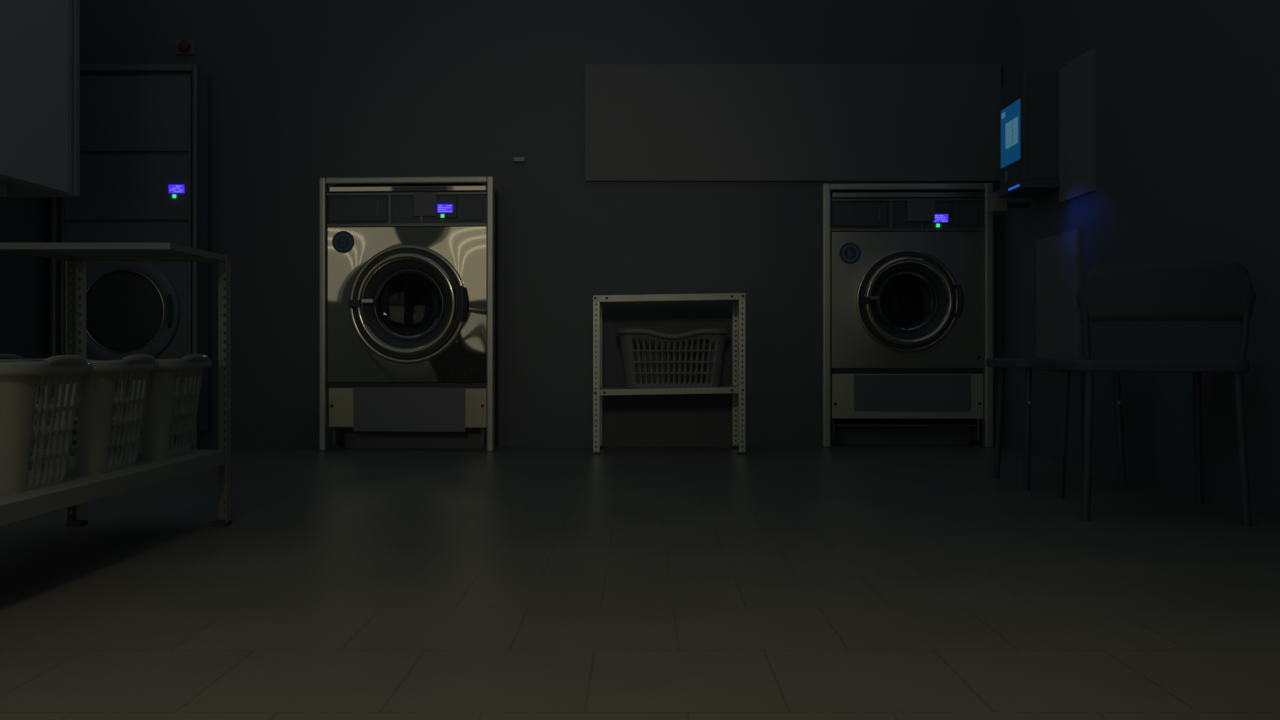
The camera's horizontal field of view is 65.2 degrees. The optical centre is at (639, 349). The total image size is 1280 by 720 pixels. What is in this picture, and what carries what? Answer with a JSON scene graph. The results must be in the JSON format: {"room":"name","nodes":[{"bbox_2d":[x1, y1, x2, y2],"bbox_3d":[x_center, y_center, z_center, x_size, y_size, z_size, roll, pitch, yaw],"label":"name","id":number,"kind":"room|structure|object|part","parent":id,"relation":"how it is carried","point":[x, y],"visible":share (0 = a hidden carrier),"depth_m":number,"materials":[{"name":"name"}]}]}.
{"room":"laundry","nodes":[
{"label":"laundry","id":0,"kind":"room"},
{"bbox_2d":[0,197,50,358],"bbox_3d":[-2.800,-1.040,3.880,0.100,3.000,1.760,0,0,0],"label":"wall","id":1,"kind":"structure","parent":0,"point":[25,280],"depth_m":4.48,"materials":[{"name":"grey paint"}]},
{"bbox_2d":[0,0,79,197],"bbox_3d":[-2.494,-1.157,3.539,0.512,1.205,0.918,0,0,0],"label":"upper cabinet","id":2,"kind":"object","parent":1,"relation":"attached to","point":[40,39],"visible":1,"depth_m":3.74,"materials":[{"name":"white paint"}]},
{"bbox_3d":[-2.248,-1.185,3.939,0.016,1.150,0.014,0,0,0],"label":"edge trim","id":3,"kind":"part","parent":2,"relation":"part of","materials":[{"name":"silver metal"}]},
{"bbox_3d":[-2.249,-1.185,3.982,0.022,1.150,0.033,0,0,0],"label":"edge trim","id":4,"kind":"part","parent":2,"relation":"part of","materials":[{"name":"silver metal"}]},
{"bbox_2d":[80,0,1000,446],"bbox_3d":[-1.740,-1.040,4.810,6.920,3.000,0.100,0,0,0],"label":"wall","id":5,"kind":"structure","parent":0,"point":[301,92],"depth_m":4.76,"materials":[{"name":"grey paint"}]},
{"bbox_2d":[176,40,194,54],"bbox_3d":[-2.160,-1.440,4.738,0.090,0.070,0.044,0,0,0],"label":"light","id":6,"kind":"object","parent":5,"relation":"attached to","point":[183,47],"visible":1,"depth_m":4.75,"materials":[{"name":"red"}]},
{"bbox_2d":[513,157,524,161],"bbox_3d":[-0.576,-0.906,4.749,0.056,0.024,0.022,0,0,0],"label":"wall bracket","id":7,"kind":"object","parent":5,"relation":"attached to","point":[515,159],"visible":1,"depth_m":4.75,"materials":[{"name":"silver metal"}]},
{"bbox_3d":[-0.576,-0.906,4.757,0.056,0.024,0.006,0,0,0],"label":"plate","id":8,"kind":"part","parent":7,"relation":"part of","materials":[{"name":"silver metal"}]},
{"bbox_2d":[585,64,1000,180],"bbox_3d":[0.726,-1.079,4.748,1.972,0.553,0.021,0,0,0],"label":"board","id":9,"kind":"object","parent":5,"relation":"attached to","point":[644,122],"visible":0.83,"depth_m":4.74,"materials":[{"name":"grey"}]},
{"bbox_2d":[0,439,1279,719],"bbox_3d":[-1.500,0.510,2.250,7.400,0.100,7.100,0,0,0],"label":"floor","id":10,"kind":"structure","parent":0,"point":[838,581],"depth_m":1.92,"materials":[{"name":"tile"}]},
{"bbox_2d":[0,243,231,526],"bbox_3d":[-1.286,0.106,2.020,0.419,0.707,1.242,0,0,0],"label":"shelf unit","id":11,"kind":"object","parent":10,"relation":"on","point":[74,494],"visible":0.8,"depth_m":2.54,"materials":[{"name":"grey metal"}]},
{"bbox_2d":[0,355,92,494],"bbox_3d":[-1.335,0.137,1.915,0.494,0.255,0.273,0,0,0],"label":"laundry basket","id":12,"kind":"object","parent":11,"relation":"on","point":[20,382],"visible":1,"depth_m":1.87,"materials":[{"name":"grey plastic"}]},
{"bbox_3d":[-1.097,0.019,1.915,0.019,0.021,0.130,0,0,0],"label":"handle","id":13,"kind":"part","parent":12,"relation":"part of","materials":[{"name":"grey plastic"}]},
{"bbox_3d":[-1.478,0.107,2.623,0.034,0.705,0.034,0,0,0],"label":"leg","id":14,"kind":"part","parent":11,"relation":"part of","materials":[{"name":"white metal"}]},
{"bbox_2d":[0,354,158,475],"bbox_3d":[-1.335,0.137,2.195,0.494,0.255,0.273,0,0,0],"label":"laundry basket","id":15,"kind":"object","parent":11,"relation":"on","point":[96,399],"visible":0.65,"depth_m":2.13,"materials":[{"name":"grey plastic"}]},
{"bbox_3d":[-1.097,0.019,2.195,0.019,0.021,0.130,0,0,0],"label":"handle","id":16,"kind":"part","parent":15,"relation":"part of","materials":[{"name":"grey plastic"}]},
{"bbox_2d":[0,354,211,460],"bbox_3d":[-1.335,0.137,2.475,0.494,0.255,0.273,0,0,0],"label":"laundry basket","id":17,"kind":"object","parent":11,"relation":"on","point":[161,412],"visible":0.35,"depth_m":2.41,"materials":[{"name":"grey plastic"}]},
{"bbox_3d":[-1.573,0.019,2.475,0.019,0.021,0.130,0,0,0],"label":"handle","id":18,"kind":"part","parent":17,"relation":"part of","materials":[{"name":"grey plastic"}]},
{"bbox_3d":[-1.097,0.019,2.475,0.019,0.021,0.130,0,0,0],"label":"handle","id":19,"kind":"part","parent":17,"relation":"part of","materials":[{"name":"grey plastic"}]},
{"bbox_3d":[-1.286,0.280,2.020,0.411,0.034,1.234,0,0,0],"label":"shelf","id":20,"kind":"part","parent":11,"relation":"part of","materials":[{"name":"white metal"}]},
{"bbox_3d":[-1.286,-0.239,2.469,0.411,0.015,0.337,0,0,0],"label":"shelf","id":21,"kind":"part","parent":11,"relation":"part of","materials":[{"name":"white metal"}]},
{"bbox_3d":[-1.095,0.107,2.623,0.034,0.705,0.034,0,0,0],"label":"leg","id":22,"kind":"part","parent":11,"relation":"part of","materials":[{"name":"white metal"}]},
{"bbox_2d":[51,64,207,449],"bbox_3d":[-2.365,-0.425,4.643,0.670,1.770,0.214,0,0,0],"label":"dryer","id":23,"kind":"object","parent":10,"relation":"on","point":[144,127],"visible":0.73,"depth_m":4.60,"materials":[{"name":"grey metal"}]},
{"bbox_3d":[-2.689,-0.425,4.600,0.022,1.770,0.044,0,0,0],"label":"frame post","id":24,"kind":"part","parent":23,"relation":"part of","materials":[{"name":"silver metal"}]},
{"bbox_3d":[-2.365,-0.177,4.572,0.370,0.370,0.020,0,0,0],"label":"porthole glass","id":25,"kind":"part","parent":23,"relation":"part of","materials":[{"name":"black glass"}]},
{"bbox_3d":[-2.365,-0.177,4.585,0.504,0.504,0.030,0,0,0],"label":"door","id":26,"kind":"part","parent":23,"relation":"part of","materials":[{"name":"grey metal"}]},
{"bbox_3d":[-2.365,-0.223,4.610,0.570,0.725,0.020,0,0,0],"label":"panel","id":27,"kind":"part","parent":23,"relation":"part of","materials":[{"name":"white metal"}]},
{"bbox_3d":[-2.365,-0.750,4.612,0.570,0.300,0.016,0,0,0],"label":"control panel","id":28,"kind":"part","parent":23,"relation":"part of","materials":[{"name":"grey metal"}]},
{"bbox_3d":[-2.365,-1.090,4.610,0.570,0.350,0.020,0,0,0],"label":"panel","id":29,"kind":"part","parent":23,"relation":"part of","materials":[{"name":"grey metal"}]},
{"bbox_3d":[-2.365,-1.295,4.602,0.626,0.030,0.040,0,0,0],"label":"rail","id":30,"kind":"part","parent":23,"relation":"part of","materials":[{"name":"grey metal"}]},
{"bbox_3d":[-2.365,0.263,4.612,0.570,0.215,0.016,0,0,0],"label":"kick panel","id":31,"kind":"part","parent":23,"relation":"part of","materials":[{"name":"grey metal"}]},
{"bbox_3d":[-2.144,-0.177,4.556,0.018,0.154,0.041,0,0,-22],"label":"handle","id":32,"kind":"part","parent":23,"relation":"part of","materials":[{"name":"grey rubber"}]},
{"bbox_3d":[-2.041,-0.425,4.600,0.022,1.770,0.044,0,0,0],"label":"frame post","id":33,"kind":"part","parent":23,"relation":"part of","materials":[{"name":"silver metal"}]},
{"bbox_2d":[319,176,494,451],"bbox_3d":[-1.043,-0.163,4.869,0.800,1.245,0.791,0,0,3],"label":"washing machine","id":34,"kind":"object","parent":10,"relation":"on","point":[407,264],"visible":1,"depth_m":4.54,"materials":[{"name":"grey metal"}]},
{"bbox_3d":[-1.444,-0.163,4.565,0.030,1.245,0.044,0,0,3],"label":"frame post","id":35,"kind":"part","parent":34,"relation":"part of","materials":[{"name":"silver metal"}]},
{"bbox_3d":[-1.283,-0.640,4.557,0.257,0.108,0.008,0,0,3],"label":"soap drawer","id":36,"kind":"part","parent":34,"relation":"part of","materials":[{"name":"grey plastic"}]},
{"bbox_3d":[-1.060,-0.769,4.546,0.740,0.029,0.042,0,0,3],"label":"rail","id":37,"kind":"part","parent":34,"relation":"part of","materials":[{"name":"silver metal"}]},
{"bbox_3d":[-1.059,-0.206,4.549,0.730,0.704,0.024,0,0,3],"label":"panel","id":38,"kind":"part","parent":34,"relation":"part of","materials":[{"name":"silver metal"}]},
{"bbox_3d":[-1.058,0.264,4.554,0.728,0.179,0.022,0,0,3],"label":"service panel","id":39,"kind":"part","parent":34,"relation":"part of","materials":[{"name":"silver metal"}]},
{"bbox_3d":[-1.052,-0.207,4.546,0.540,0.540,0.049,0,0,3],"label":"door","id":40,"kind":"part","parent":34,"relation":"part of","materials":[{"name":"silver metal"}]},
{"bbox_3d":[-1.058,-0.639,4.562,0.730,0.138,0.026,0,0,3],"label":"control panel","id":41,"kind":"part","parent":34,"relation":"part of","materials":[{"name":"grey"}]},
{"bbox_3d":[-1.051,-0.207,4.572,0.314,0.314,0.034,0,0,3],"label":"porthole glass","id":42,"kind":"part","parent":34,"relation":"part of","materials":[{"name":"black glass"}]},
{"bbox_3d":[-0.800,-0.207,4.486,0.038,0.162,0.051,0,0,3],"label":"handle","id":43,"kind":"part","parent":34,"relation":"part of","materials":[{"name":"black plastic"}]},
{"bbox_3d":[-0.771,-0.639,4.531,0.117,0.102,0.006,0,0,3],"label":"coin slot plate","id":44,"kind":"part","parent":34,"relation":"part of","materials":[{"name":"grey metal"}]},
{"bbox_3d":[-0.675,-0.163,4.525,0.030,1.245,0.044,0,0,3],"label":"frame post","id":45,"kind":"part","parent":34,"relation":"part of","materials":[{"name":"silver metal"}]},
{"bbox_2d":[592,293,745,454],"bbox_3d":[0.128,0.105,4.535,0.674,0.710,0.312,0,0,0],"label":"shelf unit","id":46,"kind":"object","parent":10,"relation":"on","point":[737,388],"visible":1,"depth_m":4.38,"materials":[{"name":"white metal"}]},
{"bbox_3d":[-0.193,0.113,4.400,0.030,0.695,0.030,0,0,0],"label":"leg","id":47,"kind":"part","parent":46,"relation":"part of","materials":[{"name":"white metal"}]},
{"bbox_3d":[-0.193,0.113,4.675,0.030,0.695,0.030,0,0,0],"label":"leg","id":48,"kind":"part","parent":46,"relation":"part of","materials":[{"name":"white metal"}]},
{"bbox_3d":[0.128,-0.231,4.535,0.668,0.039,0.303,0,0,0],"label":"shelf","id":49,"kind":"part","parent":46,"relation":"part of","materials":[{"name":"beige metal"}]},
{"bbox_3d":[0.128,0.181,4.537,0.664,0.037,0.298,0,0,0],"label":"shelf","id":50,"kind":"part","parent":46,"relation":"part of","materials":[{"name":"beige metal"}]},
{"bbox_2d":[614,326,730,387],"bbox_3d":[0.145,0.030,4.535,0.529,0.277,0.293,0,0,0],"label":"laundry basket","id":51,"kind":"object","parent":46,"relation":"on","point":[716,336],"visible":1,"depth_m":4.42,"materials":[{"name":"grey plastic"}]},
{"bbox_3d":[0.449,0.110,4.675,0.030,0.701,0.030,0,0,0],"label":"leg","id":52,"kind":"part","parent":46,"relation":"part of","materials":[{"name":"white metal"}]},
{"bbox_3d":[0.449,0.110,4.400,0.030,0.701,0.030,0,0,0],"label":"leg","id":53,"kind":"part","parent":46,"relation":"part of","materials":[{"name":"white metal"}]},
{"bbox_2d":[822,183,992,447],"bbox_3d":[1.268,-0.163,5.049,0.800,1.245,0.791,0,0,1],"label":"washing machine","id":54,"kind":"object","parent":10,"relation":"on","point":[907,269],"visible":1,"depth_m":4.72,"materials":[{"name":"grey metal"}]},
{"bbox_3d":[0.881,-0.163,4.732,0.038,1.245,0.044,0,0,1],"label":"frame post","id":55,"kind":"part","parent":54,"relation":"part of","materials":[{"name":"silver metal"}]},
{"bbox_3d":[1.042,-0.640,4.729,0.249,0.108,0.008,0,0,1],"label":"soap drawer","id":56,"kind":"part","parent":54,"relation":"part of","materials":[{"name":"grey plastic"}]},
{"bbox_3d":[1.264,0.219,4.734,0.712,0.212,0.022,0,0,1],"label":"service panel","id":57,"kind":"part","parent":54,"relation":"part of","materials":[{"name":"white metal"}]},
{"bbox_3d":[1.262,-0.230,4.726,0.486,0.486,0.049,0,0,1],"label":"door","id":58,"kind":"part","parent":54,"relation":"part of","materials":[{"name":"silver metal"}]},
{"bbox_3d":[1.262,-0.230,4.752,0.283,0.283,0.034,0,0,1],"label":"porthole glass","id":59,"kind":"part","parent":54,"relation":"part of","materials":[{"name":"black glass"}]},
{"bbox_3d":[1.263,-0.639,4.742,0.714,0.138,0.026,0,0,1],"label":"control panel","id":60,"kind":"part","parent":54,"relation":"part of","materials":[{"name":"grey"}]},
{"bbox_3d":[1.263,-0.236,4.729,0.714,0.643,0.024,0,0,1],"label":"panel","id":61,"kind":"part","parent":54,"relation":"part of","materials":[{"name":"silver metal"}]},
{"bbox_3d":[1.262,-0.769,4.726,0.724,0.029,0.042,0,0,1],"label":"rail","id":62,"kind":"part","parent":54,"relation":"part of","materials":[{"name":"silver metal"}]},
{"bbox_3d":[1.492,-0.230,4.676,0.036,0.150,0.051,0,0,1],"label":"handle","id":63,"kind":"part","parent":54,"relation":"part of","materials":[{"name":"grey rubber"}]},
{"bbox_3d":[1.544,-0.639,4.721,0.117,0.102,0.006,0,0,1],"label":"coin slot plate","id":64,"kind":"part","parent":54,"relation":"part of","materials":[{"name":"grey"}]},
{"bbox_3d":[1.643,-0.163,4.718,0.038,1.245,0.044,0,0,1],"label":"frame post","id":65,"kind":"part","parent":54,"relation":"part of","materials":[{"name":"silver metal"}]},
{"bbox_2d":[986,358,1126,489],"bbox_3d":[1.435,0.245,3.440,0.400,0.431,0.340,0,0,0],"label":"stool","id":66,"kind":"object","parent":10,"relation":"on","point":[1028,364],"visible":0.63,"depth_m":3.31,"materials":[{"name":"grey plastic"}]},
{"bbox_3d":[1.282,0.259,3.570,0.021,0.403,0.047,0,0,-37],"label":"leg","id":67,"kind":"part","parent":66,"relation":"part of","materials":[{"name":"black metal"}]},
{"bbox_3d":[1.435,0.045,3.440,0.400,0.030,0.340,0,0,0],"label":"seat","id":68,"kind":"part","parent":66,"relation":"part of","materials":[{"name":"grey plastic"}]},
{"bbox_3d":[1.282,0.259,3.310,0.021,0.403,0.047,0,0,37],"label":"leg","id":69,"kind":"part","parent":66,"relation":"part of","materials":[{"name":"black metal"}]},
{"bbox_3d":[1.587,0.259,3.570,0.021,0.403,0.047,0,0,37],"label":"leg","id":70,"kind":"part","parent":66,"relation":"part of","materials":[{"name":"black metal"}]},
{"bbox_3d":[1.587,0.259,3.310,0.021,0.403,0.047,0,0,-37],"label":"leg","id":71,"kind":"part","parent":66,"relation":"part of","materials":[{"name":"black metal"}]},
{"bbox_2d":[1056,261,1255,526],"bbox_3d":[1.439,0.115,2.837,0.434,0.693,0.468,0,0,14],"label":"chair","id":72,"kind":"object","parent":10,"relation":"on","point":[1210,290],"visible":1,"depth_m":2.64,"materials":[{"name":"grey plastic"}]},
{"bbox_3d":[1.308,0.258,3.087,0.021,0.407,0.051,0,0,-17],"label":"leg","id":73,"kind":"part","parent":72,"relation":"part of","materials":[{"name":"black metal"}]},
{"bbox_3d":[1.213,-0.044,2.713,0.036,0.192,0.020,0,0,-40],"label":"post","id":74,"kind":"part","parent":72,"relation":"part of","materials":[{"name":"black metal"}]},
{"bbox_3d":[1.215,0.258,2.714,0.021,0.407,0.051,0,0,45],"label":"leg","id":75,"kind":"part","parent":72,"relation":"part of","materials":[{"name":"black metal"}]},
{"bbox_3d":[1.445,0.043,2.860,0.430,0.035,0.420,0,0,14],"label":"seat","id":76,"kind":"part","parent":72,"relation":"part of","materials":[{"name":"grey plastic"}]},
{"bbox_3d":[1.392,-0.153,2.649,0.434,0.158,0.079,0,0,14],"label":"backrest","id":77,"kind":"part","parent":72,"relation":"part of","materials":[{"name":"grey plastic"}]},
{"bbox_3d":[1.672,0.258,2.997,0.021,0.407,0.051,0,0,45],"label":"leg","id":78,"kind":"part","parent":72,"relation":"part of","materials":[{"name":"black metal"}]},
{"bbox_3d":[1.579,0.258,2.623,0.021,0.407,0.051,0,0,-17],"label":"leg","id":79,"kind":"part","parent":72,"relation":"part of","materials":[{"name":"black metal"}]},
{"bbox_3d":[1.581,-0.044,2.622,0.020,0.192,0.036,0,0,-22],"label":"post","id":80,"kind":"part","parent":72,"relation":"part of","materials":[{"name":"black metal"}]},
{"bbox_2d":[1001,0,1279,520],"bbox_3d":[1.770,-1.040,1.980,0.100,3.000,5.760,0,0,0],"label":"wall","id":81,"kind":"structure","parent":0,"point":[1188,91],"depth_m":3.30,"materials":[{"name":"grey paint"}]},
{"bbox_2d":[987,192,1029,212],"bbox_3d":[1.633,-0.650,4.420,0.173,0.080,0.086,0,0,0],"label":"box","id":82,"kind":"object","parent":81,"relation":"attached to","point":[995,204],"visible":0.71,"depth_m":4.40,"materials":[{"name":"beige"}]},
{"bbox_3d":[1.580,-0.680,4.420,0.066,0.020,0.086,0,0,0],"label":"lid","id":83,"kind":"part","parent":82,"relation":"part of","materials":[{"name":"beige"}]},
{"bbox_2d":[997,72,1059,197],"bbox_3d":[1.633,-0.897,4.200,0.173,0.475,0.280,0,0,0],"label":"kiosk","id":84,"kind":"object","parent":81,"relation":"attached to","point":[1029,103],"visible":1,"depth_m":4.07,"materials":[{"name":"grey plastic"}]},
{"bbox_2d":[1037,229,1080,369],"bbox_3d":[1.712,-0.195,4.100,0.015,0.550,0.400,0,0,0],"label":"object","id":85,"kind":"structure","parent":81,"relation":"attached to","point":[1058,256],"depth_m":4.07,"materials":[{"name":"grey paint"}]},
{"bbox_2d":[1059,48,1095,202],"bbox_3d":[1.712,-0.870,3.920,0.015,0.540,0.300,0,0,0],"label":"sign","id":86,"kind":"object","parent":81,"relation":"attached to","point":[1077,79],"depth_m":3.90,"materials":[{"name":"grey paint"}]}
]}

